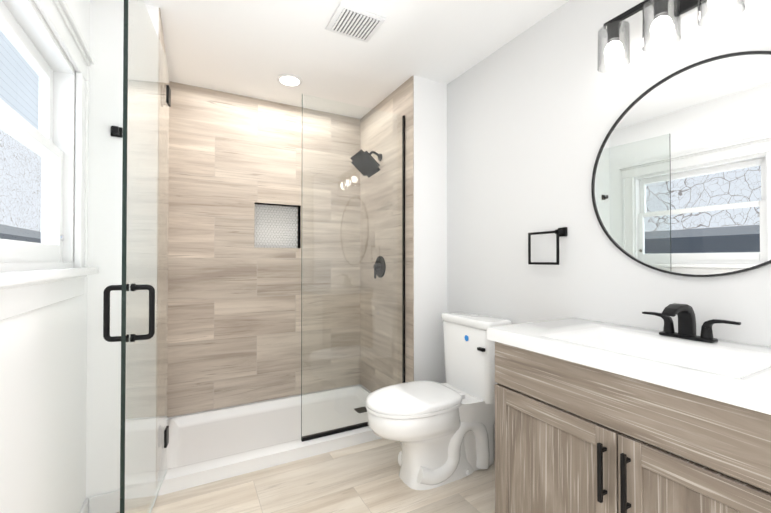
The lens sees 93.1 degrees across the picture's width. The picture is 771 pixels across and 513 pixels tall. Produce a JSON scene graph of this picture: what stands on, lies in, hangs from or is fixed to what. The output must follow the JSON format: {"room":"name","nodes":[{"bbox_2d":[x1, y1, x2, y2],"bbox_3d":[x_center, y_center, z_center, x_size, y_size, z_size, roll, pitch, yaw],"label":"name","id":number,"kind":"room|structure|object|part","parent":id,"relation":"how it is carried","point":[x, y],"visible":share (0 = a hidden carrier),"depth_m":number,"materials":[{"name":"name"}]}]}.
{"room":"bathroom","nodes":[
{"label":"bathroom","id":0,"kind":"room"},
{"bbox_2d":[0,0,89,512],"bbox_3d":[-0.658,-0.036,0.241,0.097,2.440,3.200,0,-1,-28],"label":"wall","id":1,"kind":"structure","parent":0,"point":[43,377],"depth_m":1.20,"materials":[{"name":"white paint"}]},
{"bbox_2d":[0,0,94,320],"bbox_3d":[-1.077,-0.356,1.075,0.137,1.027,1.120,0,-1,-28],"label":"window","id":2,"kind":"structure","parent":1,"relation":"in","point":[58,17],"depth_m":1.38,"materials":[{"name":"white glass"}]},
{"bbox_3d":[-1.123,-0.557,1.053,0.006,0.260,0.776,0,-1,-28],"label":"sash pane","id":3,"kind":"part","parent":2,"relation":"part of","materials":[{"name":"clear glass"}]},
{"bbox_3d":[-1.123,-0.562,1.053,0.032,0.350,0.860,0,-1,-28],"label":"window sash","id":4,"kind":"part","parent":2,"relation":"part of","materials":[{"name":"white wood"}]},
{"bbox_3d":[-1.093,-0.215,1.066,0.006,0.335,0.776,0,-1,-28],"label":"sash pane","id":5,"kind":"part","parent":2,"relation":"part of","materials":[{"name":"clear glass"}]},
{"bbox_3d":[-1.093,-0.200,1.065,0.032,0.445,0.860,0,-1,-28],"label":"window sash","id":6,"kind":"part","parent":2,"relation":"part of","materials":[{"name":"white wood"}]},
{"bbox_3d":[-1.042,0.113,1.089,0.024,0.089,1.083,0,-1,-28],"label":"window apron","id":7,"kind":"part","parent":2,"relation":"part of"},
{"bbox_3d":[-1.035,-0.413,1.099,0.040,0.912,1.120,0,-1,-28],"label":"casing","id":8,"kind":"part","parent":2,"relation":"part of","materials":[{"name":"white paint"}]},
{"bbox_2d":[0,262,98,286],"bbox_3d":[-1.043,0.044,1.092,0.092,0.050,1.145,0,-1,-28],"label":"window sill","id":9,"kind":"structure","parent":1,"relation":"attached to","point":[15,273],"depth_m":1.04,"materials":[{"name":"white paint"}]},
{"bbox_2d":[79,496,92,512],"bbox_3d":[-0.645,1.135,0.321,0.015,0.100,3.050,0,-1,-28],"label":"baseboard","id":10,"kind":"structure","parent":1,"relation":"attached to","point":[87,507],"depth_m":1.66,"materials":[{"name":"white paint"}]},
{"bbox_2d":[86,0,158,497],"bbox_3d":[-1.549,-0.016,2.146,0.420,2.440,1.000,0,-1,-28],"label":"wall","id":11,"kind":"structure","parent":0,"point":[103,416],"depth_m":1.71,"materials":[{"name":"white paint"}]},
{"bbox_2d":[110,126,122,137],"bbox_3d":[-1.263,-0.589,1.712,0.046,0.047,0.046,0,-1,-28],"label":"hook","id":12,"kind":"object","parent":11,"relation":"attached to","point":[116,131],"visible":1,"depth_m":1.71,"materials":[{"name":"black metal"}]},
{"bbox_2d":[103,0,170,512],"bbox_3d":[-1.010,0.049,1.569,0.155,2.102,0.707,0,-1,-20],"label":"shower door","id":13,"kind":"structure","parent":11,"relation":"attached to","point":[144,435],"depth_m":1.45,"materials":[{"name":"clear glass"}]},
{"bbox_3d":[-0.948,0.200,1.284,0.072,0.199,0.019,0,-1,-20],"label":"handle","id":14,"kind":"part","parent":13,"relation":"part of","materials":[{"name":"black metal"}]},
{"bbox_3d":[-0.871,0.200,1.312,0.072,0.199,0.019,0,-1,-20],"label":"handle","id":15,"kind":"part","parent":13,"relation":"part of","materials":[{"name":"black metal"}]},
{"bbox_3d":[-1.009,0.043,1.567,0.010,2.090,0.700,0,-1,-21],"label":"glass","id":16,"kind":"part","parent":13,"relation":"part of","materials":[{"name":"clear glass"}]},
{"bbox_2d":[167,203,360,419],"bbox_3d":[-0.720,-0.006,3.069,1.910,2.440,0.150,0,-1,-28],"label":"wall","id":17,"kind":"structure","parent":0,"point":[299,224],"depth_m":2.93,"materials":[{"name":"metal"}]},
{"bbox_2d":[254,204,297,247],"bbox_3d":[-0.897,-0.242,2.989,0.360,0.350,0.005,0,-1,-28],"label":"shower niche","id":18,"kind":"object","parent":17,"relation":"attached to","point":[276,226],"depth_m":2.99,"materials":[{"name":"grey tile"}]},
{"bbox_2d":[254,204,297,247],"bbox_3d":[-0.894,-0.242,2.984,0.358,0.348,0.001,0,-1,-28],"label":"wall","id":19,"kind":"structure","parent":18,"relation":"attached to","point":[274,228],"depth_m":2.98,"materials":[{"name":"white tile"}]},
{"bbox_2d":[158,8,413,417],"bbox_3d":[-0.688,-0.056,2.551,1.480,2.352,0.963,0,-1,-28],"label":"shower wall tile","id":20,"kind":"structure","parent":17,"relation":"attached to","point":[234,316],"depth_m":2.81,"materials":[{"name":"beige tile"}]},
{"bbox_2d":[350,150,381,176],"bbox_3d":[-0.138,-0.731,2.844,0.236,0.197,0.207,0,-1,-28],"label":"shower head","id":21,"kind":"object","parent":20,"relation":"attached to","point":[357,165],"depth_m":2.83},
{"bbox_2d":[373,256,385,277],"bbox_3d":[-0.063,0.084,2.879,0.056,0.175,0.170,0,-1,-28],"label":"shower valve","id":22,"kind":"object","parent":20,"relation":"attached to","point":[378,267],"depth_m":2.86,"materials":[{"name":"black metal"}]},
{"bbox_2d":[117,438,494,512],"bbox_3d":[0.046,1.244,1.169,2.330,0.100,4.200,0,-1,-28],"label":"floor","id":23,"kind":"structure","parent":0,"point":[362,478],"depth_m":1.87,"materials":[{"name":"wood"}]},
{"bbox_2d":[158,386,381,495],"bbox_3d":[-0.680,1.164,2.524,1.471,0.089,0.814,0,-1,-28],"label":"shower pan","id":24,"kind":"object","parent":23,"relation":"on","point":[210,446],"visible":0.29,"depth_m":2.37,"materials":[{"name":"white plastic"}]},
{"bbox_2d":[301,94,404,441],"bbox_3d":[-0.189,0.064,2.396,0.729,2.114,0.022,0,-1,-28],"label":"glass panel","id":25,"kind":"object","parent":24,"relation":"on","point":[332,432],"visible":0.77,"depth_m":2.38,"materials":[{"name":"clear glass"}]},
{"bbox_2d":[366,311,511,489],"bbox_3d":[0.271,0.776,2.041,0.807,0.854,0.446,0,-1,-28],"label":"toilet","id":26,"kind":"object","parent":23,"relation":"on","point":[443,433],"visible":0.98,"depth_m":1.97,"materials":[{"name":"white ceramic"}]},
{"bbox_3d":[0.141,0.766,1.972,0.514,0.053,0.382,0,-1,-28],"label":"seat","id":27,"kind":"part","parent":26,"relation":"part of","materials":[{"name":"white plastic"}]},
{"bbox_3d":[0.206,0.999,2.004,0.652,0.408,0.376,0,-1,-28],"label":"bowl","id":28,"kind":"part","parent":26,"relation":"part of","materials":[{"name":"white ceramic"}]},
{"bbox_3d":[0.532,0.602,2.182,0.200,0.405,0.430,0,-1,-28],"label":"tank","id":29,"kind":"part","parent":26,"relation":"part of","materials":[{"name":"white ceramic"}]},
{"bbox_3d":[0.531,0.378,2.184,0.216,0.043,0.446,0,-1,-28],"label":"tank lid","id":30,"kind":"part","parent":26,"relation":"part of","materials":[{"name":"white ceramic"}]},
{"bbox_3d":[0.519,0.504,1.980,0.022,0.017,0.045,0,-1,-28],"label":"lever","id":31,"kind":"part","parent":26,"relation":"part of","materials":[{"name":"black metal"}]},
{"bbox_2d":[487,303,770,512],"bbox_3d":[0.882,0.677,1.167,0.554,1.033,1.000,0,-1,-28],"label":"bathroom vanity","id":32,"kind":"object","parent":23,"relation":"on","point":[591,416],"visible":1,"depth_m":1.09,"materials":[{"name":"brown wood"}]},
{"bbox_3d":[0.565,0.803,1.271,0.009,0.460,0.364,0,-1,-28],"label":"door panel","id":33,"kind":"part","parent":32,"relation":"part of","materials":[{"name":"brown wood"}]},
{"bbox_3d":[0.638,0.633,1.074,0.034,0.170,0.012,0,-1,-28],"label":"handle","id":34,"kind":"part","parent":32,"relation":"part of","materials":[{"name":"black metal"}]},
{"bbox_3d":[0.669,0.632,1.016,0.034,0.170,0.012,0,-1,-28],"label":"handle","id":35,"kind":"part","parent":32,"relation":"part of","materials":[{"name":"black metal"}]},
{"bbox_2d":[487,318,770,414],"bbox_3d":[0.888,0.341,1.173,0.542,0.115,1.000,0,-1,-28],"label":"countertop","id":36,"kind":"structure","parent":32,"relation":"on","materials":[{"name":"white stone"}]},
{"bbox_2d":[642,303,740,342],"bbox_3d":[1.003,0.223,1.247,0.154,0.123,0.280,0,-1,-28],"label":"faucet","id":37,"kind":"object","parent":36,"relation":"on","point":[686,333],"depth_m":1.25,"materials":[{"name":"black metal"}]},
{"bbox_3d":[0.675,0.421,1.059,0.017,0.168,0.964,0,-1,-28],"label":"drawer","id":38,"kind":"part","parent":32,"relation":"part of","materials":[{"name":"brown wood"}]},
{"bbox_3d":[0.793,0.798,0.843,0.009,0.460,0.364,0,-1,-28],"label":"door panel","id":39,"kind":"part","parent":32,"relation":"part of","materials":[{"name":"brown wood"}]},
{"bbox_2d":[143,0,568,118],"bbox_3d":[0.046,-1.296,1.196,2.330,0.100,4.200,0,-1,-28],"label":"ceiling","id":40,"kind":"structure","parent":0,"point":[252,48],"depth_m":2.13,"materials":[{"name":"white paint"}]},
{"bbox_2d":[277,74,302,86],"bbox_3d":[-0.668,-1.227,2.548,0.176,0.009,0.176,0,-1,-28],"label":"recessed light","id":41,"kind":"object","parent":40,"relation":"in","point":[289,81],"depth_m":2.54,"materials":[{"name":"white plastic"}]},
{"bbox_2d":[326,2,385,41],"bbox_3d":[-0.161,-1.230,1.935,0.250,0.016,0.230,0,-1,-28],"label":"ceiling vent","id":42,"kind":"object","parent":40,"relation":"in","point":[347,20],"visible":1,"depth_m":1.91,"materials":[{"name":"white plastic"}]},
{"bbox_2d":[361,76,446,392],"bbox_3d":[0.176,-0.007,2.961,0.430,2.440,0.880,0,-1,-28],"label":"wall","id":43,"kind":"structure","parent":0,"point":[430,202],"depth_m":2.54,"materials":[{"name":"white paint"}]},
{"bbox_2d":[447,0,770,440],"bbox_3d":[1.250,-0.025,1.239,0.150,2.440,3.170,0,-1,-28],"label":"wall","id":44,"kind":"structure","parent":0,"point":[536,111],"depth_m":1.79,"materials":[{"name":"white paint"}]},
{"bbox_2d":[528,227,566,264],"bbox_3d":[0.815,-0.050,1.844,0.050,0.182,0.195,0,-1,-28],"label":"towel ring","id":45,"kind":"object","parent":44,"relation":"attached to","point":[560,232],"visible":1,"depth_m":1.79,"materials":[{"name":"black metal"}]},
{"bbox_3d":[0.846,-0.120,1.775,0.038,0.022,0.022,0,-1,-28],"label":"post","id":46,"kind":"part","parent":45,"relation":"part of","materials":[{"name":"black metal"}]},
{"bbox_2d":[597,0,745,72],"bbox_3d":[1.024,-0.893,1.344,0.157,0.233,0.456,0,-1,-28],"label":"sconce","id":47,"kind":"object","parent":44,"relation":"attached to","point":[661,26],"visible":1,"depth_m":1.34,"materials":[{"name":"black"}]},
{"bbox_2d":[605,20,621,42],"bbox_3d":[0.926,-0.910,1.484,0.060,0.065,0.060,0,-1,-28],"label":"socket","id":48,"kind":"object","parent":47,"relation":"attached to","point":[614,33],"depth_m":1.47,"materials":[{"name":"black metal"}]},
{"bbox_3d":[0.926,-0.835,1.484,0.064,0.077,0.064,0,-1,-28],"label":"bulb","id":49,"kind":"part","parent":47,"relation":"part of","materials":[{"name":"white glass"}]},
{"bbox_3d":[0.926,-0.850,1.484,0.116,0.150,0.116,0,-1,-28],"label":"lamp shade","id":50,"kind":"part","parent":47,"relation":"part of","materials":[{"name":"clear glass"}]},
{"bbox_2d":[651,0,668,18],"bbox_3d":[1.006,-0.912,1.334,0.060,0.065,0.060,0,-1,-28],"label":"socket","id":51,"kind":"object","parent":47,"relation":"attached to","point":[663,4],"depth_m":1.32,"materials":[{"name":"black metal"}]},
{"bbox_3d":[1.006,-0.837,1.333,0.064,0.077,0.064,0,-1,-28],"label":"bulb","id":52,"kind":"part","parent":47,"relation":"part of","materials":[{"name":"white glass"}]},
{"bbox_3d":[1.006,-0.852,1.333,0.116,0.150,0.116,0,-1,-28],"label":"lamp shade","id":53,"kind":"part","parent":47,"relation":"part of","materials":[{"name":"clear glass"}]},
{"bbox_3d":[1.086,-0.838,1.183,0.064,0.077,0.064,0,-1,-28],"label":"bulb","id":54,"kind":"part","parent":47,"relation":"part of","materials":[{"name":"white glass"}]},
{"bbox_3d":[1.086,-0.853,1.183,0.116,0.150,0.116,0,-1,-28],"label":"lamp shade","id":55,"kind":"part","parent":47,"relation":"part of","materials":[{"name":"clear glass"}]},
{"bbox_2d":[591,51,770,276],"bbox_3d":[1.115,-0.310,1.312,0.018,0.766,0.766,0,-1,-28],"label":"round mirror","id":56,"kind":"object","parent":44,"relation":"attached to","point":[681,181],"visible":1,"depth_m":1.31,"materials":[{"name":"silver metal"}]},
{"label":"outside","id":57,"kind":"structure","parent":0,"visible":0},
{"bbox_2d":[0,129,41,242],"bbox_3d":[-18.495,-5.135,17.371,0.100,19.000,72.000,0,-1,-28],"label":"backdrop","id":58,"kind":"structure","parent":57,"point":[32,193],"depth_m":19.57,"materials":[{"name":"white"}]},
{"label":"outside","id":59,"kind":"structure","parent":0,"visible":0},
{"bbox_2d":[0,30,38,128],"bbox_3d":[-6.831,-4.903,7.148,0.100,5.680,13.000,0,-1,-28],"label":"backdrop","id":60,"kind":"structure","parent":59,"point":[5,89],"depth_m":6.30,"materials":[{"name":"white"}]}
]}

